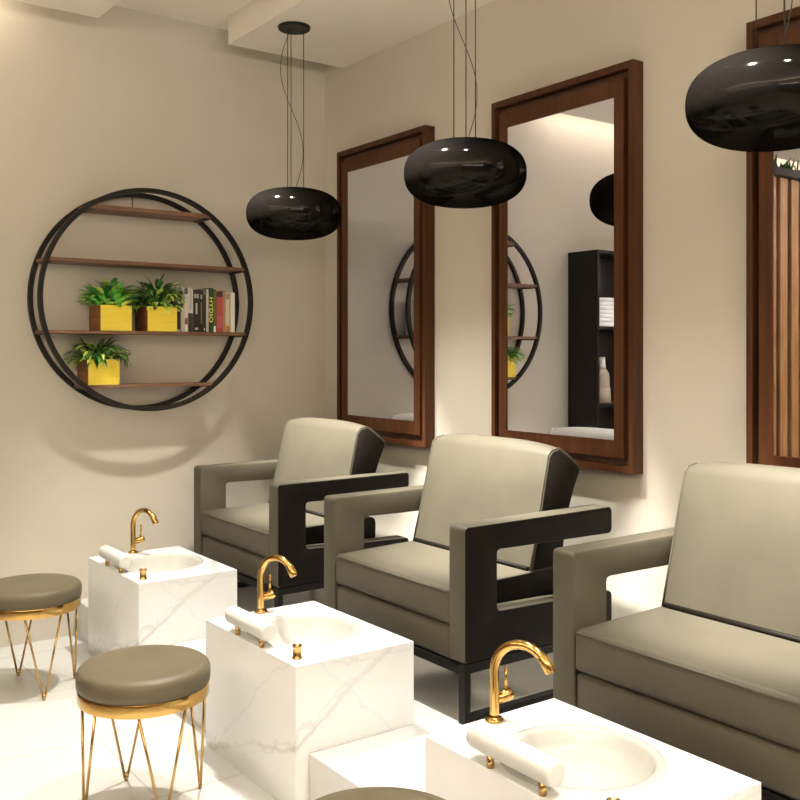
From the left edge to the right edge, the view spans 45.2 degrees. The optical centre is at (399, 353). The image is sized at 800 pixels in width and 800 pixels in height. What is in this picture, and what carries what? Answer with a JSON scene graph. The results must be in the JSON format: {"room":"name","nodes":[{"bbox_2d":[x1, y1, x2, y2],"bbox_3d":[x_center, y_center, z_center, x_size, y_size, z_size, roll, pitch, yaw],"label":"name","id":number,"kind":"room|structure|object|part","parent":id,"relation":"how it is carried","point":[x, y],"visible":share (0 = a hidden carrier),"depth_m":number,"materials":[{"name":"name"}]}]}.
{"room":"salon","nodes":[
{"label":"salon","id":0,"kind":"room"},
{"bbox_2d":[0,635,275,799],"bbox_3d":[-0.800,1.500,0.892,6.592,0.100,7.824,0,0,-36],"label":"floor","id":1,"kind":"structure","parent":0,"point":[40,740],"depth_m":3.52,"materials":[{"name":"tile"}]},
{"bbox_2d":[0,573,81,700],"bbox_3d":[-1.602,1.222,4.168,0.421,0.456,0.421,0,0,-37],"label":"round stool","id":2,"kind":"object","parent":1,"relation":"on","point":[25,597],"visible":0.98,"depth_m":4.05,"materials":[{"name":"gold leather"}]},
{"bbox_3d":[-1.713,1.276,4.316,0.159,0.348,0.025,0,0,-37],"label":"leg","id":3,"kind":"part","parent":2,"relation":"part of","materials":[{"name":"gold metal"}]},
{"bbox_2d":[0,573,81,610],"bbox_3d":[-1.602,1.029,4.168,0.421,0.070,0.421,0,0,-37],"label":"cushion","id":4,"kind":"object","parent":2,"relation":"on","point":[40,591],"depth_m":4.06,"materials":[{"name":"grey leather"}]},
{"bbox_3d":[-1.491,1.276,4.021,0.159,0.348,0.025,0,0,-37],"label":"leg","id":5,"kind":"part","parent":2,"relation":"part of","materials":[{"name":"gold metal"}]},
{"bbox_3d":[-1.455,1.276,4.279,0.024,0.348,0.159,0,0,-37],"label":"leg","id":6,"kind":"part","parent":2,"relation":"part of","materials":[{"name":"gold metal"}]},
{"bbox_2d":[75,645,210,799],"bbox_3d":[-0.826,1.222,3.099,0.421,0.456,0.421,0,0,-33],"label":"round stool","id":7,"kind":"object","parent":1,"relation":"on","point":[143,681],"visible":1,"depth_m":2.98,"materials":[{"name":"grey leather"}]},
{"bbox_3d":[-0.981,1.276,2.999,0.024,0.348,0.159,0,0,-33],"label":"leg","id":8,"kind":"part","parent":7,"relation":"part of","materials":[{"name":"gold metal"}]},
{"bbox_3d":[-0.926,1.276,3.254,0.159,0.348,0.025,0,0,-33],"label":"leg","id":9,"kind":"part","parent":7,"relation":"part of","materials":[{"name":"gold metal"}]},
{"bbox_2d":[75,645,210,705],"bbox_3d":[-0.826,1.029,3.099,0.421,0.070,0.421,0,0,-33],"label":"cushion","id":10,"kind":"object","parent":7,"relation":"on","point":[143,675],"depth_m":2.99,"materials":[{"name":"grey leather"}]},
{"bbox_3d":[-0.726,1.276,2.945,0.159,0.348,0.025,0,0,-33],"label":"leg","id":11,"kind":"part","parent":7,"relation":"part of","materials":[{"name":"gold metal"}]},
{"bbox_3d":[-0.671,1.276,3.200,0.024,0.348,0.159,0,0,-33],"label":"leg","id":12,"kind":"part","parent":7,"relation":"part of","materials":[{"name":"gold metal"}]},
{"bbox_2d":[88,508,236,656],"bbox_3d":[-1.129,1.103,4.511,0.472,0.693,0.666,0,0,-36],"label":"basin","id":13,"kind":"object","parent":1,"relation":"on","point":[161,596],"visible":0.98,"depth_m":4.31,"materials":[{"name":"stone"}]},
{"bbox_3d":[-1.123,0.965,4.199,0.034,0.044,0.034,0,0,-36],"label":"knob","id":14,"kind":"part","parent":13,"relation":"part of","materials":[{"name":"gold metal"}]},
{"bbox_2d":[128,508,158,553],"bbox_3d":[-1.261,0.872,4.707,0.096,0.230,0.193,0,0,-36],"label":"tap","id":15,"kind":"object","parent":13,"relation":"on","point":[133,540],"depth_m":4.74,"materials":[{"name":"gold metal"}]},
{"bbox_3d":[-1.133,1.042,4.519,0.408,0.120,0.408,0,0,-36],"label":"bowl","id":16,"kind":"part","parent":13,"relation":"part of","materials":[{"name":"ceramic"}]},
{"bbox_2d":[206,554,413,799],"bbox_3d":[-0.340,1.103,3.422,0.472,0.693,0.666,0,0,-36],"label":"basin","id":17,"kind":"object","parent":1,"relation":"on","point":[288,683],"visible":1,"depth_m":3.23,"materials":[{"name":"stone"}]},
{"bbox_3d":[-0.569,0.971,3.370,0.018,0.033,0.018,0,0,-36],"label":"post","id":18,"kind":"part","parent":17,"relation":"part of","materials":[{"name":"gold metal"}]},
{"bbox_3d":[-0.465,0.971,3.228,0.018,0.033,0.018,0,0,-36],"label":"post","id":19,"kind":"part","parent":17,"relation":"part of","materials":[{"name":"gold metal"}]},
{"bbox_2d":[254,554,296,613],"bbox_3d":[-0.471,0.872,3.618,0.096,0.230,0.193,0,0,-36],"label":"tap","id":20,"kind":"object","parent":17,"relation":"on","point":[262,596],"depth_m":3.65,"materials":[{"name":"gold metal"}]},
{"bbox_3d":[-0.333,0.965,3.110,0.034,0.044,0.034,0,0,-36],"label":"knob","id":21,"kind":"part","parent":17,"relation":"part of","materials":[{"name":"gold metal"}]},
{"bbox_3d":[-0.343,1.042,3.430,0.408,0.120,0.408,0,0,-36],"label":"bowl","id":22,"kind":"part","parent":17,"relation":"part of","materials":[{"name":"ceramic"}]},
{"bbox_2d":[77,580,552,799],"bbox_3d":[1.165,1.360,2.317,1.497,0.180,7.584,0,0,-36],"label":"platform","id":23,"kind":"object","parent":1,"relation":"on","point":[396,757],"visible":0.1,"depth_m":3.34,"materials":[{"name":"stone"}]},
{"bbox_2d":[194,417,408,607],"bbox_3d":[-0.524,0.807,4.928,0.739,0.926,0.923,0,0,-36],"label":"armchair","id":24,"kind":"object","parent":23,"relation":"on","point":[318,458],"visible":0.85,"depth_m":4.74,"materials":[{"name":"beige leather"}]},
{"bbox_3d":[-0.577,1.011,4.889,0.594,0.118,0.743,0,0,-36],"label":"seat","id":25,"kind":"part","parent":24,"relation":"part of","materials":[{"name":"beige leather"}]},
{"bbox_3d":[-0.769,0.826,5.266,0.739,0.472,0.088,0,0,-36],"label":"arm","id":26,"kind":"part","parent":24,"relation":"part of","materials":[{"name":"beige leather"}]},
{"bbox_3d":[-0.810,1.087,4.720,0.030,0.030,0.855,0,0,-36],"label":"cross rail","id":27,"kind":"part","parent":24,"relation":"part of","materials":[{"name":"black metal"}]},
{"bbox_2d":[202,503,375,556],"bbox_3d":[-0.578,0.878,4.889,0.598,0.139,0.743,0,0,-36],"label":"seat cushion","id":28,"kind":"object","parent":24,"relation":"on","point":[245,530],"depth_m":4.74,"materials":[{"name":"beige leather"}]},
{"bbox_3d":[-0.393,0.581,5.023,0.270,0.474,0.742,0,0,-36],"label":"backrest","id":29,"kind":"part","parent":24,"relation":"part of","materials":[{"name":"beige leather"}]},
{"bbox_3d":[-0.279,0.826,4.590,0.739,0.472,0.088,0,0,-36],"label":"arm","id":30,"kind":"part","parent":24,"relation":"part of","materials":[{"name":"beige leather"}]},
{"bbox_2d":[324,434,611,724],"bbox_3d":[0.249,0.807,3.862,0.739,0.926,0.923,0,0,-36],"label":"armchair","id":31,"kind":"object","parent":23,"relation":"on","point":[474,577],"visible":0.83,"depth_m":3.65,"materials":[{"name":"beige leather"}]},
{"bbox_3d":[0.004,0.826,4.200,0.739,0.472,0.088,0,0,-36],"label":"arm","id":32,"kind":"part","parent":31,"relation":"part of","materials":[{"name":"beige leather"}]},
{"bbox_3d":[0.196,1.011,3.823,0.594,0.118,0.743,0,0,-36],"label":"seat","id":33,"kind":"part","parent":31,"relation":"part of","materials":[{"name":"beige leather"}]},
{"bbox_3d":[-0.037,1.087,3.654,0.030,0.030,0.855,0,0,-36],"label":"cross rail","id":34,"kind":"part","parent":31,"relation":"part of","materials":[{"name":"black metal"}]},
{"bbox_2d":[336,541,552,623],"bbox_3d":[0.195,0.878,3.823,0.598,0.139,0.743,0,0,-36],"label":"seat cushion","id":35,"kind":"object","parent":31,"relation":"on","point":[410,578],"depth_m":3.64,"materials":[{"name":"beige leather"}]},
{"bbox_3d":[0.381,0.581,3.957,0.270,0.474,0.742,0,0,-36],"label":"backrest","id":36,"kind":"part","parent":31,"relation":"part of","materials":[{"name":"beige leather"}]},
{"bbox_3d":[0.494,0.826,3.524,0.739,0.472,0.088,0,0,-36],"label":"arm","id":37,"kind":"part","parent":31,"relation":"part of","materials":[{"name":"black leather"}]},
{"bbox_2d":[553,462,799,799],"bbox_3d":[1.035,0.807,2.779,0.739,0.926,0.923,0,0,-36],"label":"armchair","id":38,"kind":"object","parent":23,"relation":"on","point":[711,673],"visible":0.91,"depth_m":2.81,"materials":[{"name":"beige leather"}]},
{"bbox_3d":[0.790,0.826,3.117,0.739,0.472,0.088,0,0,-36],"label":"arm","id":39,"kind":"part","parent":38,"relation":"part of","materials":[{"name":"beige leather"}]},
{"bbox_2d":[576,606,799,750],"bbox_3d":[0.981,0.878,2.740,0.598,0.139,0.743,0,0,-36],"label":"seat cushion","id":40,"kind":"object","parent":38,"relation":"on","point":[738,677],"depth_m":2.62,"materials":[{"name":"beige leather"}]},
{"bbox_3d":[0.981,1.011,2.740,0.594,0.118,0.743,0,0,-36],"label":"seat","id":41,"kind":"part","parent":38,"relation":"part of","materials":[{"name":"beige leather"}]},
{"bbox_3d":[1.166,0.581,2.874,0.270,0.474,0.742,0,0,-36],"label":"backrest","id":42,"kind":"part","parent":38,"relation":"part of","materials":[{"name":"beige leather"}]},
{"bbox_3d":[0.748,1.087,2.571,0.030,0.030,0.855,0,0,-36],"label":"cross rail","id":43,"kind":"part","parent":38,"relation":"part of","materials":[{"name":"black metal"}]},
{"bbox_2d":[315,786,444,799],"bbox_3d":[-0.045,1.222,2.021,0.421,0.456,0.421,0,0,-33],"label":"round stool","id":44,"kind":"object","parent":1,"relation":"on","point":[377,792],"visible":1,"depth_m":2.17,"materials":[{"name":"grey leather"}]},
{"bbox_2d":[425,640,760,799],"bbox_3d":[0.445,1.103,2.341,0.472,0.693,0.666,0,0,-36],"label":"basin","id":45,"kind":"object","parent":1,"relation":"on","point":[551,749],"visible":1,"depth_m":2.38,"materials":[{"name":"stone"}]},
{"bbox_3d":[0.216,0.971,2.288,0.018,0.033,0.018,0,0,-36],"label":"post","id":46,"kind":"part","parent":45,"relation":"part of","materials":[{"name":"gold metal"}]},
{"bbox_2d":[485,640,554,723],"bbox_3d":[0.313,0.872,2.536,0.096,0.230,0.193,0,0,-36],"label":"tap","id":47,"kind":"object","parent":45,"relation":"on","point":[507,694],"depth_m":2.57,"materials":[{"name":"gold metal"}]},
{"bbox_3d":[0.319,0.971,2.146,0.018,0.033,0.018,0,0,-36],"label":"post","id":48,"kind":"part","parent":45,"relation":"part of","materials":[{"name":"gold metal"}]},
{"bbox_3d":[0.441,1.042,2.348,0.408,0.120,0.408,0,0,-36],"label":"bowl","id":49,"kind":"part","parent":45,"relation":"part of","materials":[{"name":"ceramic"}]},
{"bbox_3d":[0.451,0.965,2.028,0.034,0.044,0.034,0,0,-36],"label":"knob","id":50,"kind":"part","parent":45,"relation":"part of","materials":[{"name":"gold metal"}]},
{"bbox_2d":[0,0,324,647],"bbox_3d":[-3.062,-0.241,4.011,6.592,3.382,0.120,0,0,-36],"label":"wall","id":51,"kind":"structure","parent":0,"point":[91,108],"depth_m":5.14,"materials":[{"name":"paint"}]},
{"bbox_2d":[27,188,252,410],"bbox_3d":[-1.338,-0.278,5.061,1.156,1.156,0.198,0,0,-36],"label":"round wall shelf","id":52,"kind":"object","parent":51,"relation":"attached to","point":[91,206],"visible":0.98,"depth_m":5.00,"materials":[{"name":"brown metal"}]},
{"bbox_2d":[63,336,130,384],"bbox_3d":[-1.536,0.036,4.834,0.341,0.248,0.318,0,0,-36],"label":"potted plant","id":53,"kind":"object","parent":52,"relation":"on","point":[94,366],"visible":0.98,"depth_m":4.84,"materials":[{"name":"green plant"}]},
{"bbox_3d":[-1.492,0.095,4.841,0.158,0.130,0.010,0,0,-36],"label":"panel","id":54,"kind":"part","parent":53,"relation":"part of","materials":[{"name":"yellow wood"}]},
{"bbox_2d":[77,277,138,330],"bbox_3d":[-1.496,-0.256,4.896,0.290,0.283,0.264,0,0,-36],"label":"potted plant","id":55,"kind":"object","parent":52,"relation":"on","point":[106,312],"visible":0.99,"depth_m":4.88,"materials":[{"name":"green plant"}]},
{"bbox_3d":[-1.441,-0.179,4.878,0.160,0.130,0.010,0,0,-36],"label":"panel","id":56,"kind":"part","parent":55,"relation":"part of","materials":[{"name":"yellow wood"}]},
{"bbox_2d":[128,273,188,331],"bbox_3d":[-1.270,-0.271,5.048,0.249,0.314,0.285,0,0,-36],"label":"potted plant","id":57,"kind":"object","parent":52,"relation":"on","point":[155,315],"visible":0.94,"depth_m":5.03,"materials":[{"name":"green plant"}]},
{"bbox_3d":[-1.295,-0.277,5.088,0.173,0.121,0.175,0,0,21],"label":"stem","id":58,"kind":"part","parent":57,"relation":"part of","materials":[{"name":"green plant"}]},
{"bbox_3d":[-1.243,-0.179,5.022,0.160,0.130,0.010,0,0,-36],"label":"panel","id":59,"kind":"part","parent":57,"relation":"part of","materials":[{"name":"yellow wood"}]},
{"bbox_2d":[167,287,180,331],"bbox_3d":[-1.213,-0.234,5.139,0.027,0.238,0.146,0,0,-36],"label":"book","id":60,"kind":"object","parent":52,"relation":"on","point":[171,288],"visible":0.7,"depth_m":5.08,"materials":[{"name":"grey paper"}]},
{"bbox_2d":[181,286,183,331],"bbox_3d":[-1.194,-0.234,5.153,0.017,0.240,0.145,0,0,-36],"label":"book","id":61,"kind":"object","parent":52,"relation":"on","point":[182,287],"visible":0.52,"depth_m":5.09,"materials":[{"name":"beige paper"}]},
{"bbox_2d":[184,294,187,331],"bbox_3d":[-1.179,-0.214,5.164,0.017,0.200,0.146,0,0,-36],"label":"book","id":62,"kind":"object","parent":52,"relation":"on","point":[185,295],"visible":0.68,"depth_m":5.11,"materials":[{"name":"beige paper"}]},
{"bbox_2d":[184,287,192,331],"bbox_3d":[-1.159,-0.233,5.178,0.028,0.236,0.146,0,0,-36],"label":"book","id":63,"kind":"object","parent":52,"relation":"on","point":[189,291],"visible":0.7,"depth_m":5.12,"materials":[{"name":"grey paper"}]},
{"bbox_2d":[193,290,199,331],"bbox_3d":[-1.131,-0.228,5.198,0.037,0.226,0.146,0,0,-36],"label":"book","id":64,"kind":"object","parent":52,"relation":"on","point":[196,293],"visible":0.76,"depth_m":5.14,"materials":[{"name":"black paper"}]},
{"bbox_2d":[200,291,202,331],"bbox_3d":[-1.109,-0.226,5.214,0.016,0.222,0.146,0,0,-36],"label":"book","id":65,"kind":"object","parent":52,"relation":"on","point":[201,292],"visible":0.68,"depth_m":5.16,"materials":[{"name":"black paper"}]},
{"bbox_2d":[200,289,208,331],"bbox_3d":[-1.080,-0.231,5.236,0.013,0.232,0.145,0,0,-36],"label":"book","id":66,"kind":"object","parent":52,"relation":"on","point":[205,291],"visible":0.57,"depth_m":5.18,"materials":[{"name":"grey paper"}]},
{"bbox_2d":[203,295,205,331],"bbox_3d":[-1.094,-0.214,5.225,0.018,0.200,0.146,0,0,-36],"label":"book","id":67,"kind":"object","parent":52,"relation":"on","point":[204,296],"visible":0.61,"depth_m":5.17,"materials":[{"name":"grey paper"}]},
{"bbox_2d":[198,288,212,331],"bbox_3d":[-1.063,-0.234,5.247,0.025,0.238,0.146,0,0,-36],"label":"book","id":68,"kind":"object","parent":52,"relation":"on","point":[210,289],"visible":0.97,"depth_m":5.19,"materials":[{"name":"green paper"}]},
{"bbox_2d":[213,289,215,331],"bbox_3d":[-1.046,-0.231,5.260,0.014,0.232,0.146,0,0,-36],"label":"book","id":69,"kind":"object","parent":52,"relation":"on","point":[214,290],"visible":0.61,"depth_m":5.20,"materials":[{"name":"green paper"}]},
{"bbox_2d":[216,291,222,331],"bbox_3d":[-1.022,-0.226,5.277,0.037,0.222,0.146,0,0,-36],"label":"book","id":70,"kind":"object","parent":52,"relation":"on","point":[219,294],"visible":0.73,"depth_m":5.22,"materials":[{"name":"red paper"}]},
{"bbox_2d":[222,290,224,331],"bbox_3d":[-1.000,-0.229,5.293,0.014,0.228,0.146,0,0,-36],"label":"book","id":71,"kind":"object","parent":52,"relation":"on","point":[222,290],"visible":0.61,"depth_m":5.23,"materials":[{"name":"beige paper"}]},
{"bbox_2d":[225,293,229,331],"bbox_3d":[-0.984,-0.222,5.305,0.023,0.214,0.146,0,0,-36],"label":"book","id":72,"kind":"object","parent":52,"relation":"on","point":[227,295],"visible":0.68,"depth_m":5.25,"materials":[{"name":"beige paper"}]},
{"bbox_2d":[230,293,234,331],"bbox_3d":[-0.960,-0.224,5.323,0.025,0.218,0.145,0,0,-36],"label":"book","id":73,"kind":"object","parent":52,"relation":"on","point":[232,295],"visible":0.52,"depth_m":5.26,"materials":[{"name":"white paper"}]},
{"bbox_2d":[114,0,252,29],"bbox_3d":[-0.800,-1.882,0.892,6.352,0.100,7.584,0,0,-36],"label":"ceiling","id":74,"kind":"structure","parent":0,"point":[212,13],"depth_m":5.10,"materials":[{"name":"paint"}]},
{"bbox_2d":[13,0,119,17],"bbox_3d":[-1.326,-1.754,0.382,4.902,0.155,7.376,0,0,-36],"label":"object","id":75,"kind":"structure","parent":74,"relation":"attached to","point":[93,8],"depth_m":4.63,"materials":[{"name":"paint"}]},
{"bbox_2d":[325,0,799,619],"bbox_3d":[1.819,-0.241,2.792,0.120,3.382,7.584,0,0,-36],"label":"wall","id":76,"kind":"structure","parent":0,"point":[694,189],"depth_m":3.91,"materials":[{"name":"paint"}]},
{"bbox_2d":[228,0,494,67],"bbox_3d":[1.532,-1.756,2.455,0.742,0.152,7.376,0,0,-36],"label":"ceiling","id":77,"kind":"structure","parent":76,"relation":"attached to","point":[342,33],"depth_m":4.94,"materials":[{"name":"paint"}]},
{"bbox_2d":[246,21,341,239],"bbox_3d":[-0.545,-1.134,4.941,0.489,1.092,0.489,0,0,-18],"label":"pendant lamp","id":78,"kind":"object","parent":77,"relation":"hanging from","point":[282,213],"visible":1,"depth_m":4.77,"materials":[{"name":"black glass"}]},
{"bbox_3d":[-0.556,-1.253,4.933,0.119,0.824,0.004,0,0,0],"label":"power cord","id":79,"kind":"part","parent":78,"relation":"part of","materials":[{"name":"grey plastic"}]},
{"bbox_3d":[-0.545,-0.716,4.941,0.489,0.256,0.489,0,0,-18],"label":"lamp shade","id":80,"kind":"part","parent":78,"relation":"part of","materials":[{"name":"black glass"}]},
{"bbox_2d":[404,0,526,208],"bbox_3d":[0.260,-1.134,3.832,0.489,1.092,0.489,0,0,-30],"label":"pendant lamp","id":81,"kind":"object","parent":77,"relation":"hanging from","point":[465,172],"visible":1,"depth_m":3.65,"materials":[{"name":"black glass"}]},
{"bbox_3d":[0.248,-1.253,3.824,0.119,0.824,0.004,0,0,0],"label":"power cord","id":82,"kind":"part","parent":81,"relation":"part of","materials":[{"name":"grey plastic"}]},
{"bbox_3d":[0.260,-0.716,3.832,0.489,0.256,0.489,0,0,-30],"label":"lamp shade","id":83,"kind":"part","parent":81,"relation":"part of","materials":[{"name":"black glass"}]},
{"bbox_2d":[685,0,799,151],"bbox_3d":[1.063,-1.134,2.724,0.489,1.092,0.489,0,0,-37],"label":"pendant lamp","id":84,"kind":"object","parent":77,"relation":"hanging from","point":[748,100],"visible":1,"depth_m":2.58,"materials":[{"name":"black glass"}]},
{"bbox_3d":[1.052,-1.253,2.716,0.119,0.824,0.004,0,0,0],"label":"power cord","id":85,"kind":"part","parent":84,"relation":"part of","materials":[{"name":"grey plastic"}]},
{"bbox_2d":[337,125,434,447],"bbox_3d":[-0.095,-0.344,5.276,0.062,1.653,0.847,0,0,-36],"label":"wall mirror","id":86,"kind":"object","parent":76,"relation":"attached to","point":[386,235],"visible":0.84,"depth_m":5.21,"materials":[{"name":"brown wood"}]},
{"bbox_2d":[347,155,413,420],"bbox_3d":[-0.092,-0.344,5.278,0.053,1.393,0.645,0,0,-36],"label":"mirror glass","id":87,"kind":"object","parent":86,"relation":"attached to","point":[380,205],"depth_m":5.25,"materials":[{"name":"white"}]},
{"bbox_2d":[491,59,642,474],"bbox_3d":[0.702,-0.344,4.178,0.062,1.653,0.847,0,0,-36],"label":"wall mirror","id":88,"kind":"object","parent":76,"relation":"attached to","point":[567,249],"visible":0.84,"depth_m":4.10,"materials":[{"name":"brown wood"}]},
{"bbox_2d":[507,98,613,439],"bbox_3d":[0.704,-0.344,4.179,0.053,1.393,0.645,0,0,-36],"label":"mirror glass","id":89,"kind":"object","parent":88,"relation":"attached to","point":[560,225],"depth_m":4.13,"materials":[{"name":"white"}]},
{"bbox_2d":[746,6,799,467],"bbox_3d":[1.500,-0.344,3.078,0.062,1.653,0.847,0,0,-36],"label":"wall mirror","id":90,"kind":"object","parent":76,"relation":"attached to","point":[772,178],"visible":0.63,"depth_m":3.32,"materials":[{"name":"brown wood"}]},
{"bbox_2d":[773,148,799,457],"bbox_3d":[1.502,-0.344,3.079,0.053,1.393,0.645,0,0,-36],"label":"mirror glass","id":91,"kind":"object","parent":90,"relation":"attached to","point":[786,164],"depth_m":3.28,"materials":[{"name":"white"}]}
]}

